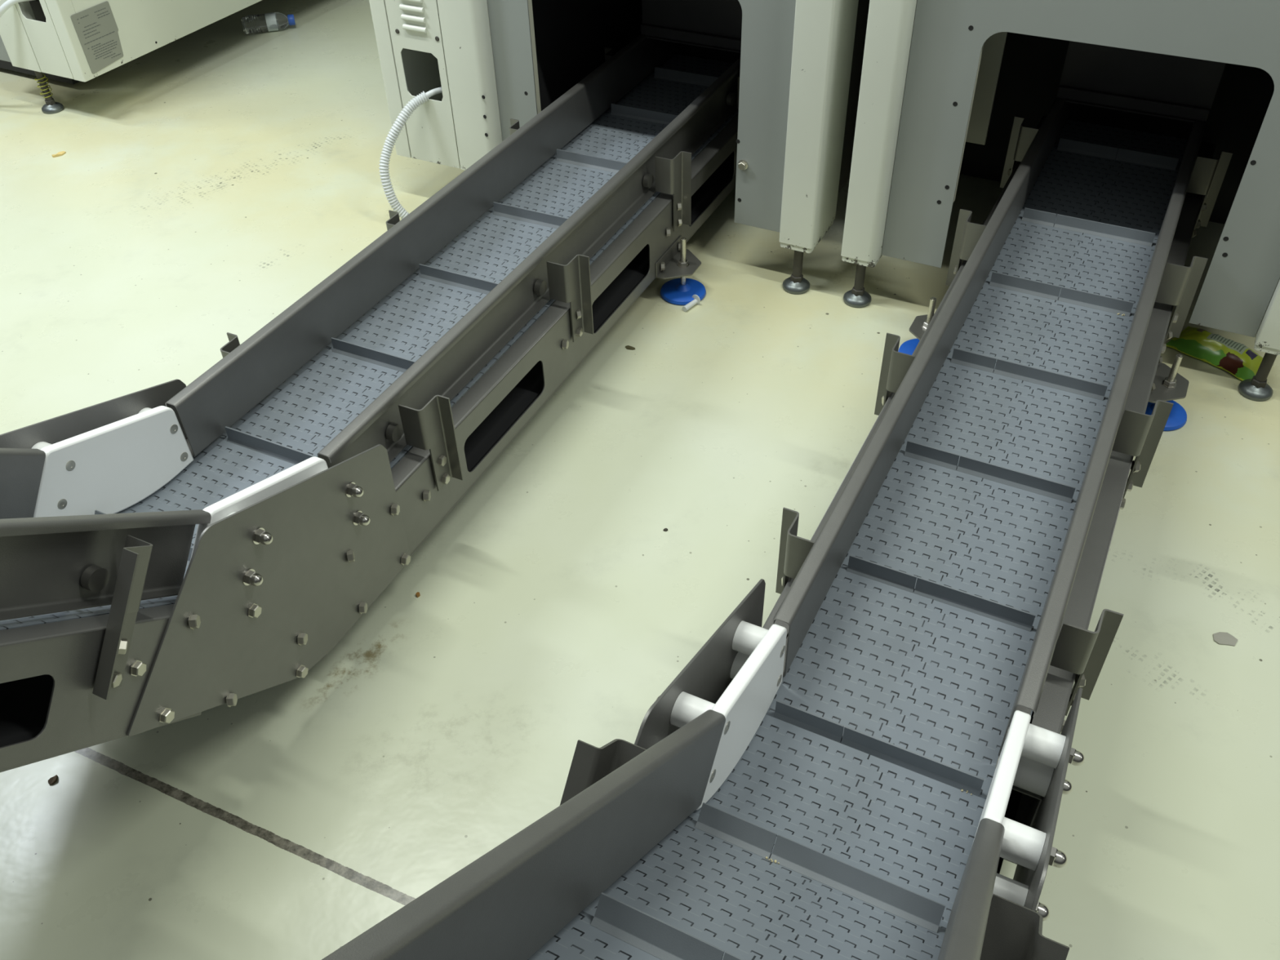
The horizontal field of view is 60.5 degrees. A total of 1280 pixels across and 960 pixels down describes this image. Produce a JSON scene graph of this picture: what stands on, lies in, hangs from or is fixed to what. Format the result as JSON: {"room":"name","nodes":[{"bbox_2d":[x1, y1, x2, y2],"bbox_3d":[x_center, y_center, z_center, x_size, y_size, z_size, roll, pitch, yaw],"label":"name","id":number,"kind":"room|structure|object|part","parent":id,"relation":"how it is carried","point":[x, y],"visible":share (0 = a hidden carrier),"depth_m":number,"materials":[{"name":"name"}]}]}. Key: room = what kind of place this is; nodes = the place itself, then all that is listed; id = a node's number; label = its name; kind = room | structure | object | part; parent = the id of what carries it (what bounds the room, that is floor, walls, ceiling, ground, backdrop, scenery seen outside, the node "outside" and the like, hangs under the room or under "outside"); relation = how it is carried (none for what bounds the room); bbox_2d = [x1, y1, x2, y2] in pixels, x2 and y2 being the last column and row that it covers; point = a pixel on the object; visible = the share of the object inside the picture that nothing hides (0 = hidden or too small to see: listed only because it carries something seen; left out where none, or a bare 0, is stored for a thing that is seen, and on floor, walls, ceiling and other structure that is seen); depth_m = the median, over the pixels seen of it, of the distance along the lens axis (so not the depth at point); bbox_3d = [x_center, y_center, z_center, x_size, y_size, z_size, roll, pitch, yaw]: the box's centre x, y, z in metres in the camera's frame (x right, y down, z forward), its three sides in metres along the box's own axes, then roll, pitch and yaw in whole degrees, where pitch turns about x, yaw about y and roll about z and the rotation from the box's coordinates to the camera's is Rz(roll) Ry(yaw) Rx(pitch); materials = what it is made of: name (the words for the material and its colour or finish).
{"room":"factory floor","nodes":[
{"label":"factory floor","id":0,"kind":"room"},
{"bbox_2d":[0,0,1279,959],"bbox_3d":[-0.025,-0.860,3.254,18.000,0.050,18.000,-2,42,0],"label":"floor","id":1,"kind":"structure","parent":0,"point":[206,181],"depth_m":2.08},
{"bbox_2d":[48,774,57,784],"bbox_3d":[-0.933,0.477,1.745,0.013,0.006,0.013,-17,44,-16],"label":"crumb","id":2,"kind":"object","parent":1,"relation":"on","point":[52,780],"visible":1,"depth_m":1.74,"materials":[{"name":"brown"}]},
{"bbox_2d":[52,151,66,157],"bbox_3d":[-1.829,-1.026,3.457,0.019,0.008,0.042,19,46,21],"label":"crumb","id":3,"kind":"object","parent":1,"relation":"on","point":[62,153],"visible":1,"depth_m":3.46,"materials":[{"name":"yellow food"}]},
{"bbox_2d":[0,0,262,114],"bbox_3d":[-1.962,-2.446,3.870,1.254,1.580,1.721,18,45,20],"label":"machine","id":4,"kind":"object","parent":1,"relation":"on","point":[72,42],"visible":1,"depth_m":3.56,"materials":[{"name":"white metal"}]},
{"bbox_3d":[-2.479,-2.045,3.359,0.898,1.414,0.003,18,45,21],"label":"panel","id":5,"kind":"part","parent":4,"relation":"part of","materials":[{"name":"grey paint"}]},
{"bbox_2d":[0,0,32,17],"bbox_3d":[-2.130,-1.404,3.600,0.541,0.385,0.116,7,42,10],"label":"cable","id":6,"kind":"object","parent":4,"relation":"attached to","point":[6,5],"visible":1,"depth_m":3.43,"materials":[{"name":"white plastic"}]},
{"bbox_3d":[-2.023,-1.890,3.162,0.138,1.402,0.053,18,45,20],"label":"cabinet trim","id":7,"kind":"part","parent":4,"relation":"part of","materials":[{"name":"white paint"}]},
{"bbox_3d":[-2.366,-1.620,3.905,0.880,0.280,0.030,18,45,20],"label":"frame","id":8,"kind":"part","parent":4,"relation":"part of","materials":[{"name":"white metal"}]},
{"bbox_3d":[-1.991,-1.315,3.670,0.028,0.119,0.032,18,45,20],"label":"stem","id":9,"kind":"part","parent":4,"relation":"part of","materials":[{"name":"grey"}]},
{"bbox_3d":[-1.802,-1.820,3.075,0.050,1.402,0.053,18,45,20],"label":"cabinet trim","id":10,"kind":"part","parent":4,"relation":"part of","materials":[{"name":"white paint"}]},
{"bbox_3d":[-1.730,-1.416,3.516,0.002,0.184,0.155,18,45,21],"label":"label plate","id":11,"kind":"part","parent":4,"relation":"part of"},
{"bbox_2d":[241,12,295,34],"bbox_3d":[-1.427,-1.759,4.221,0.193,0.065,0.066,-11,43,-11],"label":"water bottle","id":12,"kind":"object","parent":1,"relation":"on","point":[273,21],"visible":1,"depth_m":4.20,"materials":[{"name":"clear plastic"}]},
{"bbox_2d":[0,34,740,772],"bbox_3d":[-0.559,-0.485,1.751,0.632,1.415,3.680,17,45,20],"label":"conveyor","id":13,"kind":"object","parent":1,"relation":"on","point":[172,551],"visible":0.98,"depth_m":1.95,"materials":[{"name":"plastic"}]},
{"bbox_3d":[-1.196,0.018,0.942,0.026,0.118,1.550,17,6,20],"label":"guard rail","id":14,"kind":"part","parent":13,"relation":"part of","materials":[{"name":"metal"}]},
{"bbox_3d":[-0.944,0.051,1.810,0.004,0.402,0.593,17,45,20],"label":"bend plate","id":15,"kind":"part","parent":13,"relation":"part of","materials":[{"name":"metal"}]},
{"bbox_3d":[-0.900,0.262,0.864,0.038,0.163,1.530,17,6,20],"label":"frame","id":16,"kind":"part","parent":13,"relation":"part of","materials":[{"name":"metal"}]},
{"bbox_3d":[-0.904,0.108,0.832,0.026,0.118,1.550,17,6,20],"label":"guard rail","id":17,"kind":"part","parent":13,"relation":"part of","materials":[{"name":"metal"}]},
{"bbox_3d":[-0.869,-0.017,1.784,0.020,0.200,0.311,17,45,20],"label":"guide plate","id":18,"kind":"part","parent":13,"relation":"part of","materials":[{"name":"white plastic"}]},
{"bbox_3d":[-0.383,-0.606,2.706,0.038,0.163,2.110,17,45,20],"label":"frame","id":19,"kind":"part","parent":13,"relation":"part of","materials":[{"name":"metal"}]},
{"bbox_3d":[-0.578,0.072,1.675,0.020,0.200,0.311,17,45,20],"label":"guide plate","id":20,"kind":"part","parent":13,"relation":"part of","materials":[{"name":"white plastic"}]},
{"bbox_3d":[-0.549,0.172,1.663,0.004,0.402,0.593,17,45,20],"label":"bend plate","id":21,"kind":"part","parent":13,"relation":"part of","materials":[{"name":"metal"}]},
{"bbox_3d":[-0.348,-0.718,2.604,0.026,0.118,2.080,17,45,20],"label":"guard rail","id":22,"kind":"part","parent":13,"relation":"part of","materials":[{"name":"metal"}]},
{"bbox_3d":[-0.056,-0.628,2.494,0.026,0.118,2.080,17,45,20],"label":"guard rail","id":23,"kind":"part","parent":13,"relation":"part of","materials":[{"name":"metal"}]},
{"bbox_3d":[-0.027,-0.497,2.572,0.038,0.163,2.110,17,45,20],"label":"frame","id":24,"kind":"part","parent":13,"relation":"part of","materials":[{"name":"metal"}]},
{"bbox_3d":[0.107,-0.533,2.723,0.013,0.152,0.013,26,49,27],"label":"threaded rod","id":25,"kind":"part","parent":13,"relation":"part of","materials":[{"name":"grey metal"}]},
{"bbox_2d":[415,591,420,597],"bbox_3d":[-0.410,0.211,2.025,0.008,0.007,0.008,29,50,30],"label":"crumb","id":26,"kind":"object","parent":1,"relation":"on","point":[417,594],"visible":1,"depth_m":2.02,"materials":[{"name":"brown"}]},
{"bbox_2d":[368,0,869,294],"bbox_3d":[0.233,-1.741,3.008,1.245,1.580,1.722,18,45,20],"label":"machine","id":27,"kind":"object","parent":1,"relation":"on","point":[500,61],"visible":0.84,"depth_m":2.76,"materials":[{"name":"white paint"}]},
{"bbox_3d":[-0.591,-1.558,2.749,0.052,1.412,0.403,18,45,20],"label":"cabinet trim","id":28,"kind":"part","parent":27,"relation":"part of","materials":[{"name":"white paint"}]},
{"bbox_2d":[378,86,449,219],"bbox_3d":[-0.550,-0.874,2.991,0.321,0.347,0.135,-22,46,-21],"label":"hose","id":29,"kind":"object","parent":27,"relation":"attached to","point":[418,100],"visible":0.76,"depth_m":2.94,"materials":[{"name":"white plastic"}]},
{"bbox_3d":[-0.364,-1.485,2.661,0.120,1.412,0.403,18,45,20],"label":"cabinet trim","id":30,"kind":"part","parent":27,"relation":"part of","materials":[{"name":"white paint"}]},
{"bbox_3d":[-0.019,-1.255,2.393,0.812,1.414,0.003,18,45,21],"label":"panel","id":31,"kind":"part","parent":27,"relation":"part of","materials":[{"name":"grey paint"}]},
{"bbox_3d":[0.394,-0.548,2.733,0.028,0.119,0.032,18,45,20],"label":"stem","id":32,"kind":"part","parent":27,"relation":"part of","materials":[{"name":"grey metal"}]},
{"bbox_3d":[0.402,-1.147,2.270,0.086,1.430,0.173,18,45,20],"label":"post","id":33,"kind":"part","parent":27,"relation":"part of","materials":[{"name":"white metal"}]},
{"bbox_2d":[625,345,635,350],"bbox_3d":[-0.023,-0.313,2.602,0.026,0.002,0.013,12,44,15],"label":"flake","id":34,"kind":"object","parent":1,"relation":"on","point":[628,347],"visible":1,"depth_m":2.60,"materials":[{"name":"brown"}]},
{"bbox_2d":[682,294,700,311],"bbox_3d":[0.125,-0.438,2.719,0.025,0.026,0.047,29,50,30],"label":"plug","id":35,"kind":"object","parent":1,"relation":"on","point":[697,300],"visible":1,"depth_m":2.72,"materials":[{"name":"white plastic"}]},
{"bbox_3d":[0.124,-0.433,2.722,0.014,0.014,0.045,29,50,30],"label":"stem","id":36,"kind":"part","parent":35,"relation":"part of","materials":[{"name":"white plastic"}]},
{"bbox_2d":[321,97,1232,959],"bbox_3d":[0.437,-0.156,1.361,0.632,1.400,3.680,18,45,20],"label":"conveyor","id":37,"kind":"object","parent":1,"relation":"on","point":[930,640],"visible":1,"depth_m":1.53,"materials":[{"name":"plastic"}]},
{"bbox_3d":[-0.209,0.334,0.579,0.026,0.118,1.550,18,7,20],"label":"guard rail","id":38,"kind":"part","parent":37,"relation":"part of","materials":[{"name":"metal"}]},
{"bbox_3d":[0.046,0.369,1.421,0.004,0.402,0.593,18,45,21],"label":"bend plate","id":39,"kind":"part","parent":37,"relation":"part of","materials":[{"name":"metal"}]},
{"bbox_3d":[0.126,0.302,1.404,0.020,0.185,0.292,18,45,20],"label":"guide plate","id":40,"kind":"part","parent":37,"relation":"part of","materials":[{"name":"white plastic"}]},
{"bbox_2d":[765,856,779,863],"bbox_3d":[0.149,0.428,1.236,0.017,0.005,0.005,18,45,20],"label":"crumb","id":41,"kind":"object","parent":37,"relation":"on","point":[766,857],"visible":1,"depth_m":1.24,"materials":[{"name":"beige food"}]},
{"bbox_3d":[0.627,-0.281,2.308,0.038,0.163,2.110,18,45,20],"label":"frame","id":42,"kind":"part","parent":37,"relation":"part of","materials":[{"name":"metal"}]},
{"bbox_3d":[0.662,-0.392,2.206,0.026,0.118,2.080,18,45,20],"label":"guard rail","id":43,"kind":"part","parent":37,"relation":"part of","materials":[{"name":"metal"}]},
{"bbox_3d":[0.657,-0.350,2.499,0.013,0.152,0.013,-6,42,-4],"label":"threaded rod","id":44,"kind":"part","parent":37,"relation":"part of","materials":[{"name":"grey metal"}]},
{"bbox_3d":[0.080,0.427,0.465,0.026,0.118,1.550,18,7,20],"label":"guard rail","id":45,"kind":"part","parent":37,"relation":"part of","materials":[{"name":"metal"}]},
{"bbox_3d":[0.414,0.395,1.291,0.020,0.185,0.292,18,45,20],"label":"guide plate","id":46,"kind":"part","parent":37,"relation":"part of","materials":[{"name":"white plastic"}]},
{"bbox_3d":[0.437,0.495,1.268,0.004,0.402,0.593,18,45,21],"label":"bend plate","id":47,"kind":"part","parent":37,"relation":"part of","materials":[{"name":"metal"}]},
{"bbox_3d":[0.952,-0.299,2.092,0.026,0.118,2.080,18,45,20],"label":"guard rail","id":48,"kind":"part","parent":37,"relation":"part of","materials":[{"name":"metal"}]},
{"bbox_3d":[0.980,-0.168,2.170,0.038,0.163,2.110,18,45,20],"label":"frame","id":49,"kind":"part","parent":37,"relation":"part of","materials":[{"name":"metal"}]},
{"bbox_3d":[1.117,-0.202,2.318,0.013,0.152,0.013,-6,42,-4],"label":"threaded rod","id":50,"kind":"part","parent":37,"relation":"part of","materials":[{"name":"grey metal"}]},
{"bbox_2d":[840,0,1279,401],"bbox_3d":[1.300,-1.401,2.592,0.999,1.580,1.716,18,45,20],"label":"machine","id":51,"kind":"object","parent":1,"relation":"on","point":[944,83],"visible":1,"depth_m":2.39,"materials":[{"name":"white paint"}]},
{"bbox_3d":[0.539,-0.506,2.681,0.028,0.119,0.032,18,45,20],"label":"stem","id":52,"kind":"part","parent":51,"relation":"part of","materials":[{"name":"grey metal"}]},
{"bbox_3d":[0.544,-1.101,2.214,0.087,1.430,0.173,18,45,20],"label":"post","id":53,"kind":"part","parent":51,"relation":"part of","materials":[{"name":"white metal"}]},
{"bbox_3d":[0.772,-1.037,2.604,0.182,0.475,0.010,18,45,21],"label":"plate","id":54,"kind":"part","parent":51,"relation":"part of","materials":[{"name":"grey metal"}]},
{"bbox_3d":[1.355,-0.254,2.371,0.028,0.119,0.032,18,45,20],"label":"stem","id":55,"kind":"part","parent":51,"relation":"part of","materials":[{"name":"grey metal"}]},
{"bbox_3d":[1.357,-0.844,1.891,0.087,1.420,0.173,18,45,20],"label":"post","id":56,"kind":"part","parent":51,"relation":"part of","materials":[{"name":"white metal"}]},
{"bbox_2d":[1165,326,1262,380],"bbox_3d":[1.330,-0.303,2.514,0.115,0.044,0.204,-31,50,-29],"label":"snack packet","id":57,"kind":"object","parent":1,"relation":"on","point":[1236,358],"visible":0.9,"depth_m":2.50,"materials":[{"name":"green plastic"}]},
{"bbox_2d":[1213,631,1237,646],"bbox_3d":[1.017,0.275,1.908,0.040,0.002,0.029,6,42,8],"label":"flake","id":58,"kind":"object","parent":1,"relation":"on","point":[1220,637],"visible":1,"depth_m":1.91,"materials":[{"name":"grey"}]}
]}

